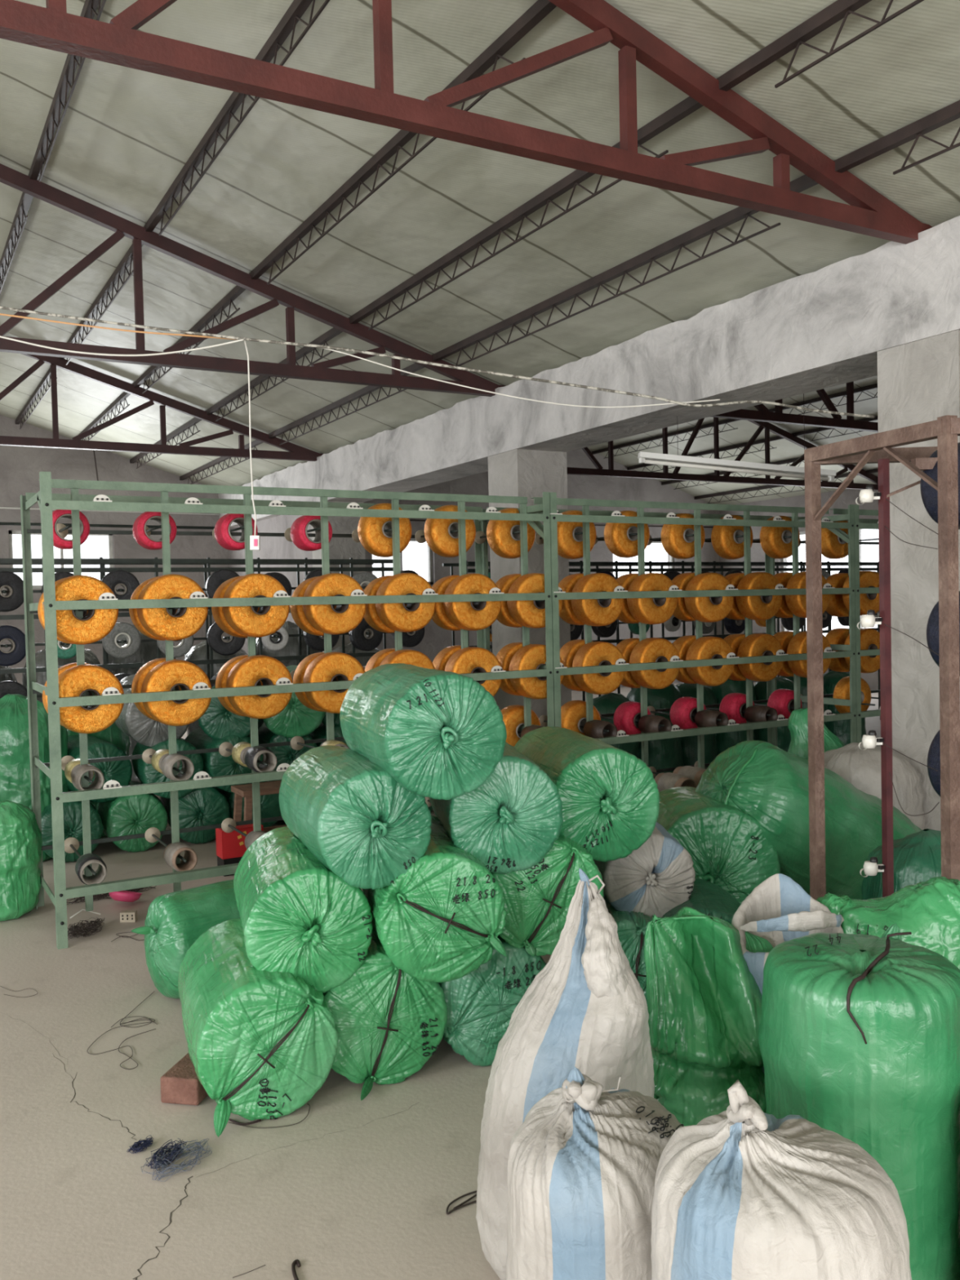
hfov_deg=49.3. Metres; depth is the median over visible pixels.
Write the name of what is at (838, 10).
roof purlin
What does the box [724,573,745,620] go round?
spool
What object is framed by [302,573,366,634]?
spool
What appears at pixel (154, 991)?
thread
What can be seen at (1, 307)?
cable
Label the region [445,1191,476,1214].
thread
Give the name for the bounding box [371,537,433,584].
window
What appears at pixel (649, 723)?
tube
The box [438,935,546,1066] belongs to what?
bale
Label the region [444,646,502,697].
spool
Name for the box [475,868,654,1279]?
woven sack
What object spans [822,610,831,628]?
spool
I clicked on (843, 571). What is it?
spool
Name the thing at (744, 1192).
woven sack
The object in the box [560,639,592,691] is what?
spool
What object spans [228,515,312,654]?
wall partition
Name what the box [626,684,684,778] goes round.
woven sack
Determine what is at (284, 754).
bale
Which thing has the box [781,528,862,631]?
window
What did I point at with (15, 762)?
woven sack
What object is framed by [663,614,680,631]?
spool
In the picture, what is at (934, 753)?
spool
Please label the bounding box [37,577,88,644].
spool
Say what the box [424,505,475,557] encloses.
spool
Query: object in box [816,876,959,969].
woven sack
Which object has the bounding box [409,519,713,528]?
trim
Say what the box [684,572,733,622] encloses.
spool
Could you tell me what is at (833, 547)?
spool
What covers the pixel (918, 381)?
wall column
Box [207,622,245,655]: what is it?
spool
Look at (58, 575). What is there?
spool
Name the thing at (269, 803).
bale
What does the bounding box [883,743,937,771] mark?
thread
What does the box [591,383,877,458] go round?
roof purlin
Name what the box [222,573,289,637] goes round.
spool
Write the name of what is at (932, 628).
spool
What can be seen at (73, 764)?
tube
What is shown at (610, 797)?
bale
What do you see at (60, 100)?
purlin
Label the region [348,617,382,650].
spool
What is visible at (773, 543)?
spool
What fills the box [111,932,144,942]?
thread
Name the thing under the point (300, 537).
spool
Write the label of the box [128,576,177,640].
spool
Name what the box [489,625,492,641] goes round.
spool
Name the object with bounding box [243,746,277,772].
tube
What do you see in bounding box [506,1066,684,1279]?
woven sack
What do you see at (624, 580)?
spool
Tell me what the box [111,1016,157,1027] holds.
thread
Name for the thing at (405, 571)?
spool
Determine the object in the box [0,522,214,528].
trim
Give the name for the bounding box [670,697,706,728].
spool
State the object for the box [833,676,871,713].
spool
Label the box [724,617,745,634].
spool
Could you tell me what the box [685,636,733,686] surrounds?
spool
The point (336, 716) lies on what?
bale
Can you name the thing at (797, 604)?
spool
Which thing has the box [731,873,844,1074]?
woven sack
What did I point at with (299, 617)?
spool
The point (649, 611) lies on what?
spool
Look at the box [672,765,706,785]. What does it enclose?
tube
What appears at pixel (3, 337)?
cable
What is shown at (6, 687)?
spool
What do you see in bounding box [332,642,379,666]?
woven sack
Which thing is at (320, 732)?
bale
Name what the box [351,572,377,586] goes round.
spool
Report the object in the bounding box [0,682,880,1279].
floor
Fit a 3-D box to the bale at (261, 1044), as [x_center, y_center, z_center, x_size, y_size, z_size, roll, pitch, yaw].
[-0.761,1.236,3.494,0.447,0.438,0.830,-2,2,-21]
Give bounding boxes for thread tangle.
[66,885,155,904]
[67,917,104,939]
[127,1134,212,1181]
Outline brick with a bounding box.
[160,1053,208,1105]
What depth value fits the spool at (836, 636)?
7.79 m
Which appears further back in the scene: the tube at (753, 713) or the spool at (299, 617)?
the tube at (753, 713)
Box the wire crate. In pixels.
[217,855,242,876]
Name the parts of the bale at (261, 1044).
tie cord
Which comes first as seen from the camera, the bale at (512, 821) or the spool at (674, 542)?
the bale at (512, 821)
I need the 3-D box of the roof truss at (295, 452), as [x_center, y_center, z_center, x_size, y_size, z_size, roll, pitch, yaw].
[-6.105,-2.649,9.628,9.956,1.586,0.070,-2,2,-30]
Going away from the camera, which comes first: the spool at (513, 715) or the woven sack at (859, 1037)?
the woven sack at (859, 1037)
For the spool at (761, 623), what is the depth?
11.94 m
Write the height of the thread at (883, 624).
0.088 m
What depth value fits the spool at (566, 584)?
6.58 m
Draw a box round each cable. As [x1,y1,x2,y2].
[0,306,874,417]
[0,313,237,340]
[0,335,244,355]
[320,347,719,408]
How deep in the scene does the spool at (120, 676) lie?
8.05 m
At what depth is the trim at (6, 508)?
14.80 m
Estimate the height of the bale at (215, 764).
0.409 m
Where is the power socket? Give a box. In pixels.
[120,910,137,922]
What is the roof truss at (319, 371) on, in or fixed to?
attached to the wall
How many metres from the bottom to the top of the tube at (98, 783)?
0.134 m
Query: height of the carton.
0.170 m
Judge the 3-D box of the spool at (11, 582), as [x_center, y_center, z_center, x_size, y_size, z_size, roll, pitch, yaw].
[-3.492,-0.356,7.670,0.299,0.299,0.113,-3,2,-41]
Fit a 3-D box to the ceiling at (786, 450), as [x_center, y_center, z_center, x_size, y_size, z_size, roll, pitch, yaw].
[7.804,-3.094,10.448,4.980,1.497,20.900,-2,2,-30]
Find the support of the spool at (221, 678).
on the rack at (47, 501)
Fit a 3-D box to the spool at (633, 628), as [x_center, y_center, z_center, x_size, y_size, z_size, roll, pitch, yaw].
[1.691,-0.177,11.096,0.241,0.240,0.116,-2,2,-28]
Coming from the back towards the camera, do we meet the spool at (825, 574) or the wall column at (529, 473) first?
the spool at (825, 574)
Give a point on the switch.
(255, 540)
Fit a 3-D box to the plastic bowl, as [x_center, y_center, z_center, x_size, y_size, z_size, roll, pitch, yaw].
[-1.897,1.365,5.594,0.171,0.085,0.174,-2,2,-30]
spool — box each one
[0,570,23,612]
[0,625,26,666]
[0,680,27,698]
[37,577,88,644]
[41,571,73,594]
[42,662,92,725]
[43,575,118,644]
[52,509,89,549]
[57,640,76,658]
[57,664,124,733]
[101,569,139,599]
[102,622,141,658]
[115,673,131,681]
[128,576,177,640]
[131,657,181,721]
[132,511,177,550]
[137,573,208,640]
[141,659,211,726]
[156,635,193,657]
[205,568,239,598]
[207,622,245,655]
[210,671,218,687]
[211,575,259,637]
[213,513,257,550]
[215,654,262,716]
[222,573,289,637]
[226,654,292,719]
[261,626,288,650]
[264,572,292,595]
[289,576,336,635]
[290,515,332,551]
[293,652,337,711]
[302,568,331,581]
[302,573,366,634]
[302,652,364,713]
[303,631,339,651]
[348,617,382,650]
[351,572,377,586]
[357,502,411,557]
[364,575,406,632]
[364,648,395,671]
[375,573,435,632]
[379,648,435,669]
[391,626,424,647]
[400,569,417,574]
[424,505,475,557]
[431,575,460,631]
[432,644,469,671]
[443,573,501,631]
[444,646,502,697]
[486,507,535,558]
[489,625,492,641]
[495,573,522,627]
[496,642,530,695]
[500,705,540,746]
[506,573,562,628]
[508,644,564,698]
[556,510,595,559]
[558,573,584,625]
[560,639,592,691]
[560,700,600,734]
[569,624,582,640]
[571,573,623,626]
[572,641,625,694]
[591,619,617,637]
[595,570,616,579]
[604,510,649,558]
[613,701,650,734]
[616,573,639,623]
[616,637,639,688]
[626,573,677,624]
[627,622,649,634]
[629,637,679,688]
[661,513,705,559]
[662,570,680,580]
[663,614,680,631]
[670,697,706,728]
[671,572,695,621]
[672,635,696,684]
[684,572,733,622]
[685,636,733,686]
[693,620,715,634]
[711,515,752,559]
[719,693,754,723]
[724,569,742,576]
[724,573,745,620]
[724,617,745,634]
[724,633,746,680]
[735,572,782,620]
[737,633,783,681]
[755,619,765,626]
[760,515,799,559]
[767,688,802,718]
[773,572,792,617]
[773,631,793,676]
[781,617,805,631]
[785,571,830,617]
[786,631,831,677]
[821,520,848,559]
[822,569,830,578]
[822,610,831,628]
[825,627,849,671]
[826,573,848,617]
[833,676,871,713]
[837,616,848,626]
[838,568,848,573]
[842,570,879,615]
[844,628,879,673]
[920,442,959,529]
[926,591,959,673]
[927,730,940,796]
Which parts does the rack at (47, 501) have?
post, rail, rail, rail, rail, rail, post, rail, rail, rail, rail, rail, rail, rail, rail, rail, rail, rail, rail, post, rail, rail, rail, post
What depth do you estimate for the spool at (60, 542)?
5.14 m
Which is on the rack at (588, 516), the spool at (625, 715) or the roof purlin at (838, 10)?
the spool at (625, 715)
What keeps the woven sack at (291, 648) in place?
on the floor
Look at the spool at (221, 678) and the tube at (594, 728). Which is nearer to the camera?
the spool at (221, 678)
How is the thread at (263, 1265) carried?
on the floor
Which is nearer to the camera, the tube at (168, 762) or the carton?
the tube at (168, 762)
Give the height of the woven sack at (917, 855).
0.705 m
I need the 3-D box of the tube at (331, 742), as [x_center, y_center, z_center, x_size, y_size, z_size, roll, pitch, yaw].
[-0.793,0.611,5.710,0.124,0.124,0.200,-2,2,-31]
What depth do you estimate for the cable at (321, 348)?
4.44 m
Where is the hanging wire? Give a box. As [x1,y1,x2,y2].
[93,449,98,480]
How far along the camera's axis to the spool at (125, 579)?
8.04 m
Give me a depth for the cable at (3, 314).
4.42 m
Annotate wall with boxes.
[0,414,720,690]
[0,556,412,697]
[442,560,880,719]
[719,488,878,690]
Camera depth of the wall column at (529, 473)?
8.43 m
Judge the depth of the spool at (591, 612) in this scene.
6.44 m
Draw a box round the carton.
[215,823,262,859]
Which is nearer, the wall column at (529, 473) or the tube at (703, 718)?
the tube at (703, 718)
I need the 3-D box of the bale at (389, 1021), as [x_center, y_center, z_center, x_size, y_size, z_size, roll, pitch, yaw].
[-0.398,1.223,3.695,0.450,0.431,0.862,-2,2,-16]
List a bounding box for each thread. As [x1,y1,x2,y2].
[0,986,37,997]
[70,909,100,918]
[87,991,155,1069]
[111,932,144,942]
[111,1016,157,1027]
[228,1103,310,1128]
[228,1118,261,1124]
[232,1265,265,1278]
[291,1259,300,1279]
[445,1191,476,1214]
[883,623,939,655]
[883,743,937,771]
[884,525,937,549]
[885,498,937,534]
[888,772,938,816]
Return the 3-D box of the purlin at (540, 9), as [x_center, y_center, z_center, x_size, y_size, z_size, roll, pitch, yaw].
[-0.547,-2.523,5.658,0.071,0.170,20.450,-2,2,-30]
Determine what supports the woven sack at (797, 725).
on the floor
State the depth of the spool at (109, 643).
8.05 m
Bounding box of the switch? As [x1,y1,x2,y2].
[244,339,260,550]
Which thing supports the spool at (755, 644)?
on the rack at (588, 516)
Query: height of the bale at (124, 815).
0.394 m
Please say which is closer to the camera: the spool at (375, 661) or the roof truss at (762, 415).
the spool at (375, 661)
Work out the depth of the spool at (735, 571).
11.71 m
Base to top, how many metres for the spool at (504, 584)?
0.331 m
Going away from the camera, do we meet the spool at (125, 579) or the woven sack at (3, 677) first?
the spool at (125, 579)
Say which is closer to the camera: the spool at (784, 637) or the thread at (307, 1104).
the thread at (307, 1104)
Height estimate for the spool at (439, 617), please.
0.332 m
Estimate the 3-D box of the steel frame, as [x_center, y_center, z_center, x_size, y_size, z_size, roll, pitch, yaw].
[1.619,0.380,3.272,0.994,2.056,0.627,-1,2,0]
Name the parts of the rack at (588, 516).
post, rail, post, rail, rail, rail, rail, rail, rail, rail, rail, rail, post, rail, rail, rail, post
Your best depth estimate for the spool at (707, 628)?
11.51 m
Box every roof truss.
[0,0,932,244]
[0,163,505,396]
[0,353,323,461]
[566,417,878,490]
[709,381,878,432]
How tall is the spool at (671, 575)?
0.300 m
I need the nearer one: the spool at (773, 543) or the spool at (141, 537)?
the spool at (141, 537)
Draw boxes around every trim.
[0,506,220,515]
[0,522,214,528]
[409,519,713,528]
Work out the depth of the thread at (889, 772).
3.19 m
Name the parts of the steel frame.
post, rail, rail, post, rail, post, rail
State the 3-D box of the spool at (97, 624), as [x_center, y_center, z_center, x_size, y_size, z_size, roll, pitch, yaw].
[-1.907,-0.144,4.998,0.331,0.332,0.156,-2,2,-26]
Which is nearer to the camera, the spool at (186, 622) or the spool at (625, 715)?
the spool at (186, 622)
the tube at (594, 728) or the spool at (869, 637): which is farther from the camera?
the spool at (869, 637)
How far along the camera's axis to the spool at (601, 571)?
10.83 m
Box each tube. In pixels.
[64,758,93,783]
[71,764,104,790]
[75,853,106,884]
[151,748,180,773]
[160,753,194,781]
[163,842,197,871]
[231,742,260,767]
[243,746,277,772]
[244,831,266,848]
[320,739,349,748]
[520,725,543,737]
[583,720,617,737]
[638,714,671,733]
[654,772,697,791]
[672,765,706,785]
[694,709,728,727]
[744,705,777,722]
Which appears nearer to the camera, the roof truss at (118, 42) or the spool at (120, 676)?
the roof truss at (118, 42)
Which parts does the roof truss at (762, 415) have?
web post, web post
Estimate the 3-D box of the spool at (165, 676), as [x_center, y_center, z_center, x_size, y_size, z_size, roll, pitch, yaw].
[-1.517,0.264,5.228,0.331,0.332,0.157,-3,2,-34]
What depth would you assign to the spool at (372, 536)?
5.99 m
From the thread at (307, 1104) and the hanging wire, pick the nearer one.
the thread at (307, 1104)
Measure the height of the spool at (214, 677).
0.298 m
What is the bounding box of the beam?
[218,215,959,528]
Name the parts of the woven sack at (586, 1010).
tie cord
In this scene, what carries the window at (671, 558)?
in the wall at (20, 467)
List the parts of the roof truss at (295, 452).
web post, web post, web post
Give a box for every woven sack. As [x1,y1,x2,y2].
[0,665,17,681]
[0,693,68,862]
[0,800,42,921]
[22,641,100,702]
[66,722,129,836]
[107,624,176,782]
[183,640,247,736]
[256,621,322,666]
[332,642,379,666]
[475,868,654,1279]
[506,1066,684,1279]
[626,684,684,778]
[644,906,773,1126]
[650,1080,911,1279]
[675,682,718,768]
[695,740,921,899]
[704,679,756,755]
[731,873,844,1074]
[753,676,794,751]
[757,923,959,1279]
[779,675,828,725]
[787,707,844,759]
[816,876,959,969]
[822,670,866,745]
[824,742,924,830]
[861,828,941,899]
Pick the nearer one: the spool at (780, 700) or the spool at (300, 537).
the spool at (300, 537)
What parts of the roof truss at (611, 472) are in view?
web post, web post, web post, web post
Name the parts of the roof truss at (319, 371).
web post, web post, web post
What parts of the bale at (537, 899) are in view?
tie cord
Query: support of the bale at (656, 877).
on the bale at (632, 926)
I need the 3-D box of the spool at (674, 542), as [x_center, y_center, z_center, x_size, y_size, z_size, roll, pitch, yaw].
[1.392,-0.712,7.169,0.314,0.314,0.156,-2,2,-24]
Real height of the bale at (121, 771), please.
0.408 m
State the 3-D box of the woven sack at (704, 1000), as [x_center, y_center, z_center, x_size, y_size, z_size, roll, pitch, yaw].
[0.605,1.079,2.710,0.404,0.736,0.341,-2,2,-6]
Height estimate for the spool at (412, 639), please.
0.300 m
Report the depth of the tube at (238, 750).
5.63 m
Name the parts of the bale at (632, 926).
tie cord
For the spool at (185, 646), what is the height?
0.279 m
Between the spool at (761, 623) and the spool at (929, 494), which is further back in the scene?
the spool at (761, 623)
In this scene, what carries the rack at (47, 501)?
on the floor
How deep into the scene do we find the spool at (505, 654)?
6.37 m
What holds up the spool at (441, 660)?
on the rack at (47, 501)
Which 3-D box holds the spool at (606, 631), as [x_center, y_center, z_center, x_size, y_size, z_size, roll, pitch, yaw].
[1.296,-0.176,10.870,0.300,0.299,0.114,-3,2,-34]
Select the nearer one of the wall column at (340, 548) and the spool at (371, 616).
the spool at (371, 616)
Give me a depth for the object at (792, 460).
18.31 m
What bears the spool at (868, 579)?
on the rack at (859, 523)
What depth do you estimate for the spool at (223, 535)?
5.56 m
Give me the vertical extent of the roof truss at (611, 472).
1.512 m
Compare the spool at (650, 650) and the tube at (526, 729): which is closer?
the tube at (526, 729)
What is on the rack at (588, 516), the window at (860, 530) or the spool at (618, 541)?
the spool at (618, 541)
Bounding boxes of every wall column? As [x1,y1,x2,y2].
[311,500,366,652]
[488,448,571,726]
[877,329,959,831]
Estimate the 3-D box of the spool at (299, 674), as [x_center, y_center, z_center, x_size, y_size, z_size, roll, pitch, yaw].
[-0.870,0.234,5.828,0.331,0.332,0.156,-3,2,-34]
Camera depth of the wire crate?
6.17 m
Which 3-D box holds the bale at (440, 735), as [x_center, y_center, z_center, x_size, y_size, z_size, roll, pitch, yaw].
[-0.216,0.292,3.546,0.407,0.406,0.779,-2,2,-19]
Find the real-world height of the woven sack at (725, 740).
0.943 m
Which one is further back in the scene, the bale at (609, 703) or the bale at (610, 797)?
the bale at (609, 703)
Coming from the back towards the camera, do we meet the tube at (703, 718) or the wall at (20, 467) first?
the wall at (20, 467)
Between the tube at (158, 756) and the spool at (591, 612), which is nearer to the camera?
the tube at (158, 756)
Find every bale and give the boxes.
[40,791,103,862]
[65,734,132,802]
[97,780,168,852]
[114,674,188,746]
[130,879,240,999]
[131,737,204,798]
[160,786,230,844]
[177,918,338,1137]
[184,727,263,792]
[198,685,263,739]
[217,781,280,827]
[233,826,372,992]
[248,722,317,780]
[262,665,325,737]
[278,745,431,889]
[309,723,350,749]
[321,713,340,725]
[322,921,447,1100]
[339,662,506,799]
[362,814,507,982]
[429,742,563,874]
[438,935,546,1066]
[491,835,604,956]
[514,726,659,862]
[592,693,639,757]
[593,822,695,918]
[603,894,652,1004]
[656,786,780,904]
[662,878,740,923]
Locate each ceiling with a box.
[0,0,959,486]
[586,375,878,504]
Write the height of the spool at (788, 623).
0.300 m
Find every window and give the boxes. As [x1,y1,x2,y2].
[8,530,113,588]
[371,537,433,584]
[651,541,673,568]
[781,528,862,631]
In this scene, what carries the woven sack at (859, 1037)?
on the floor
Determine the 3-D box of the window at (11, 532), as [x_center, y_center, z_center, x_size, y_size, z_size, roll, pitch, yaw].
[-5.823,-1.113,14.564,1.360,0.800,0.060,-2,2,-30]
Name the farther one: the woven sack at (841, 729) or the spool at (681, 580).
the woven sack at (841, 729)
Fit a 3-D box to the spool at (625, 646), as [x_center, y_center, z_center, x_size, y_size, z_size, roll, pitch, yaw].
[1.026,0.152,6.910,0.331,0.332,0.156,-2,2,-26]
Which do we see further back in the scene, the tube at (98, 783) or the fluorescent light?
the fluorescent light
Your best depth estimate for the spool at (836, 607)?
7.78 m
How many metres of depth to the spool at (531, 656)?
6.21 m
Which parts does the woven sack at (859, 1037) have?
tie cord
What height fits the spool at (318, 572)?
0.300 m
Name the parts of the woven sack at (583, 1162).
tie cord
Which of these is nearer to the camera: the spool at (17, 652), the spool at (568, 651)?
the spool at (568, 651)
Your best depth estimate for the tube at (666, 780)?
5.07 m
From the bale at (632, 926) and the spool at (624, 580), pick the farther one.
the spool at (624, 580)
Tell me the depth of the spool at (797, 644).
7.36 m
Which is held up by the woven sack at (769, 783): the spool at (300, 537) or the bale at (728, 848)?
the bale at (728, 848)
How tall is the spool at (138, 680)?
0.332 m
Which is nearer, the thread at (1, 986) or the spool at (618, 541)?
the thread at (1, 986)
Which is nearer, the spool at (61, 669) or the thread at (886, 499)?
the thread at (886, 499)
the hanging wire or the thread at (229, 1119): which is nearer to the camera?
the thread at (229, 1119)
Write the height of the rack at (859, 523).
2.215 m
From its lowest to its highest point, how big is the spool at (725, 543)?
0.318 m
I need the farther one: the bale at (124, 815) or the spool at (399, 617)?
the bale at (124, 815)
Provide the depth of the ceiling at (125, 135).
5.93 m
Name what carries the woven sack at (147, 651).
on the floor
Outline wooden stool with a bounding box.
[231,780,286,832]
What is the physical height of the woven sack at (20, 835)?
0.596 m
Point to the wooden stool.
(245, 791)
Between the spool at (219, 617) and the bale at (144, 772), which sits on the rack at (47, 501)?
the spool at (219, 617)
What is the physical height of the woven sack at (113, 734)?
1.033 m
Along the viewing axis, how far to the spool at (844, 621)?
12.60 m
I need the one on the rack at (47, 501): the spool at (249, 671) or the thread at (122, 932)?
the spool at (249, 671)
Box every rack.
[19,471,567,949]
[483,492,857,777]
[773,504,880,746]
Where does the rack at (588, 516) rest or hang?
on the floor
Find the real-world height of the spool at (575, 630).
0.300 m
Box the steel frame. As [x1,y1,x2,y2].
[804,414,959,900]
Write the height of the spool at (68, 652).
0.240 m
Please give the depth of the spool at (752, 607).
7.11 m
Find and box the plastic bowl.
[108,890,142,902]
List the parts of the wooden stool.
leg, leg, seat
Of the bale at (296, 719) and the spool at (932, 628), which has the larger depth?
the bale at (296, 719)
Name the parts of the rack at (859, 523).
post, rail, rail, rail, rail, rail, post, rail, rail, rail, rail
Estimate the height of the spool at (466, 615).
0.332 m
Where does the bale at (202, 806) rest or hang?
on the floor
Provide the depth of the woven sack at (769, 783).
4.48 m
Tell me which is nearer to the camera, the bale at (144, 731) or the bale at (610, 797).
the bale at (610, 797)
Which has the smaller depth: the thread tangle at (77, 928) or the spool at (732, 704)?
the thread tangle at (77, 928)
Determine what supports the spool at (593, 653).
on the rack at (588, 516)
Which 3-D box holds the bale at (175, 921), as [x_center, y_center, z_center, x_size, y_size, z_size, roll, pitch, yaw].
[-1.042,1.221,4.390,0.842,0.420,0.433,-3,2,-37]
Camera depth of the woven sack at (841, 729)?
10.35 m
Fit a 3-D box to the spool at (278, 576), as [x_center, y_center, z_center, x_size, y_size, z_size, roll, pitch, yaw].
[-1.712,-0.413,8.686,0.300,0.300,0.113,-3,2,-38]
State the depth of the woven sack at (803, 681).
10.14 m
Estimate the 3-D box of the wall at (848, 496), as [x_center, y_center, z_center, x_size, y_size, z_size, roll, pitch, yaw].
[9.876,-0.787,11.648,0.240,3.468,20.450,-2,2,-30]
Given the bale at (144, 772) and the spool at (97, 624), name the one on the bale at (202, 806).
the bale at (144, 772)
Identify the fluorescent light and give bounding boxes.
[637,393,836,481]
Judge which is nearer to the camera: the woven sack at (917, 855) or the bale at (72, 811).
the woven sack at (917, 855)
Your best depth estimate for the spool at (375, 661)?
5.96 m
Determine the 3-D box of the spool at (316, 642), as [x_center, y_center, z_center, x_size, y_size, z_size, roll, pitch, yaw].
[-1.349,-0.054,8.901,0.300,0.300,0.115,-2,2,-29]
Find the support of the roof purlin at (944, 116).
attached to the ceiling at (125, 135)
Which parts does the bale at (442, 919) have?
tie cord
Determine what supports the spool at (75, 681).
on the rack at (47, 501)
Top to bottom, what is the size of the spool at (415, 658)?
0.332 m
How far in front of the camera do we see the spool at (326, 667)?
5.57 m
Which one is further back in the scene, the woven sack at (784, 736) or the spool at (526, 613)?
the woven sack at (784, 736)
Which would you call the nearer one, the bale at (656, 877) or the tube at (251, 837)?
the bale at (656, 877)
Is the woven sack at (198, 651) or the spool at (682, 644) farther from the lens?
the woven sack at (198, 651)
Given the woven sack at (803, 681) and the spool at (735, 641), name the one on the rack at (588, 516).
the spool at (735, 641)
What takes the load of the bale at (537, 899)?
on the bale at (481, 1004)
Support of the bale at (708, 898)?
on the floor
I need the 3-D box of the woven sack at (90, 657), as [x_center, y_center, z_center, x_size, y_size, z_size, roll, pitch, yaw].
[-3.606,0.676,9.091,0.672,1.326,0.664,0,2,34]
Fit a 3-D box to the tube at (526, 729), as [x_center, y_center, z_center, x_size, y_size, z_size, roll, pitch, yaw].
[0.348,0.585,6.303,0.132,0.132,0.200,-2,2,-30]
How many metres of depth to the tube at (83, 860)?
5.02 m
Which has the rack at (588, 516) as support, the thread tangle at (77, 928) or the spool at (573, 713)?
the spool at (573, 713)
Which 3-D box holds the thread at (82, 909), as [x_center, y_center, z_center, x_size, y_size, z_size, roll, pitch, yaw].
[-1.919,1.342,5.091,0.098,0.025,0.138,-1,2,3]
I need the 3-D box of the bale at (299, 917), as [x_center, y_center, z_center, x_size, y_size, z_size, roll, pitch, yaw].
[-0.632,0.918,3.650,0.413,0.417,0.784,-2,2,-16]
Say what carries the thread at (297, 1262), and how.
on the floor
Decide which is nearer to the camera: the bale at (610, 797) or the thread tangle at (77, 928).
the bale at (610, 797)
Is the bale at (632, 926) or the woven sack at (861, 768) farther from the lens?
the woven sack at (861, 768)
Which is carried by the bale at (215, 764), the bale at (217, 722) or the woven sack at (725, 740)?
the bale at (217, 722)
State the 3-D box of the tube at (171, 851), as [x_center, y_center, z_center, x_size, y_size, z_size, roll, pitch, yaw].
[-1.512,1.095,5.274,0.132,0.134,0.202,-2,2,-32]
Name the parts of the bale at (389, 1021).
tie cord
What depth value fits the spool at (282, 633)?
8.67 m
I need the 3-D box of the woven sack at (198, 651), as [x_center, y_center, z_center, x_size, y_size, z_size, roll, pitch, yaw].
[-2.412,0.637,9.744,0.644,1.306,0.674,-2,2,-30]
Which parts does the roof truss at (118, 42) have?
web post, web post, web post, web post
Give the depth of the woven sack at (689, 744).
9.32 m
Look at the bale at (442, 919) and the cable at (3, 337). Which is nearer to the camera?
the bale at (442, 919)
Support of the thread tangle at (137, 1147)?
on the floor
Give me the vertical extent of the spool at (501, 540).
0.314 m
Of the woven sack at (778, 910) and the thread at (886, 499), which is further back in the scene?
the thread at (886, 499)
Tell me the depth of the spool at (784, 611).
7.49 m
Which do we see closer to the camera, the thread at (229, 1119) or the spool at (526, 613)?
the thread at (229, 1119)
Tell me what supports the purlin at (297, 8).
attached to the ceiling at (125, 135)
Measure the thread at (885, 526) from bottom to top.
0.095 m
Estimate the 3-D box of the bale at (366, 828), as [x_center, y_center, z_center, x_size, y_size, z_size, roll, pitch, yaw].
[-0.439,0.580,3.566,0.385,0.383,0.765,-2,2,-21]
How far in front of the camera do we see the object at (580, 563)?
11.57 m
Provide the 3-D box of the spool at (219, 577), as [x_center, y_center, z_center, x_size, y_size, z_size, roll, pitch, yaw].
[-2.070,-0.424,8.481,0.300,0.300,0.114,-2,2,-23]

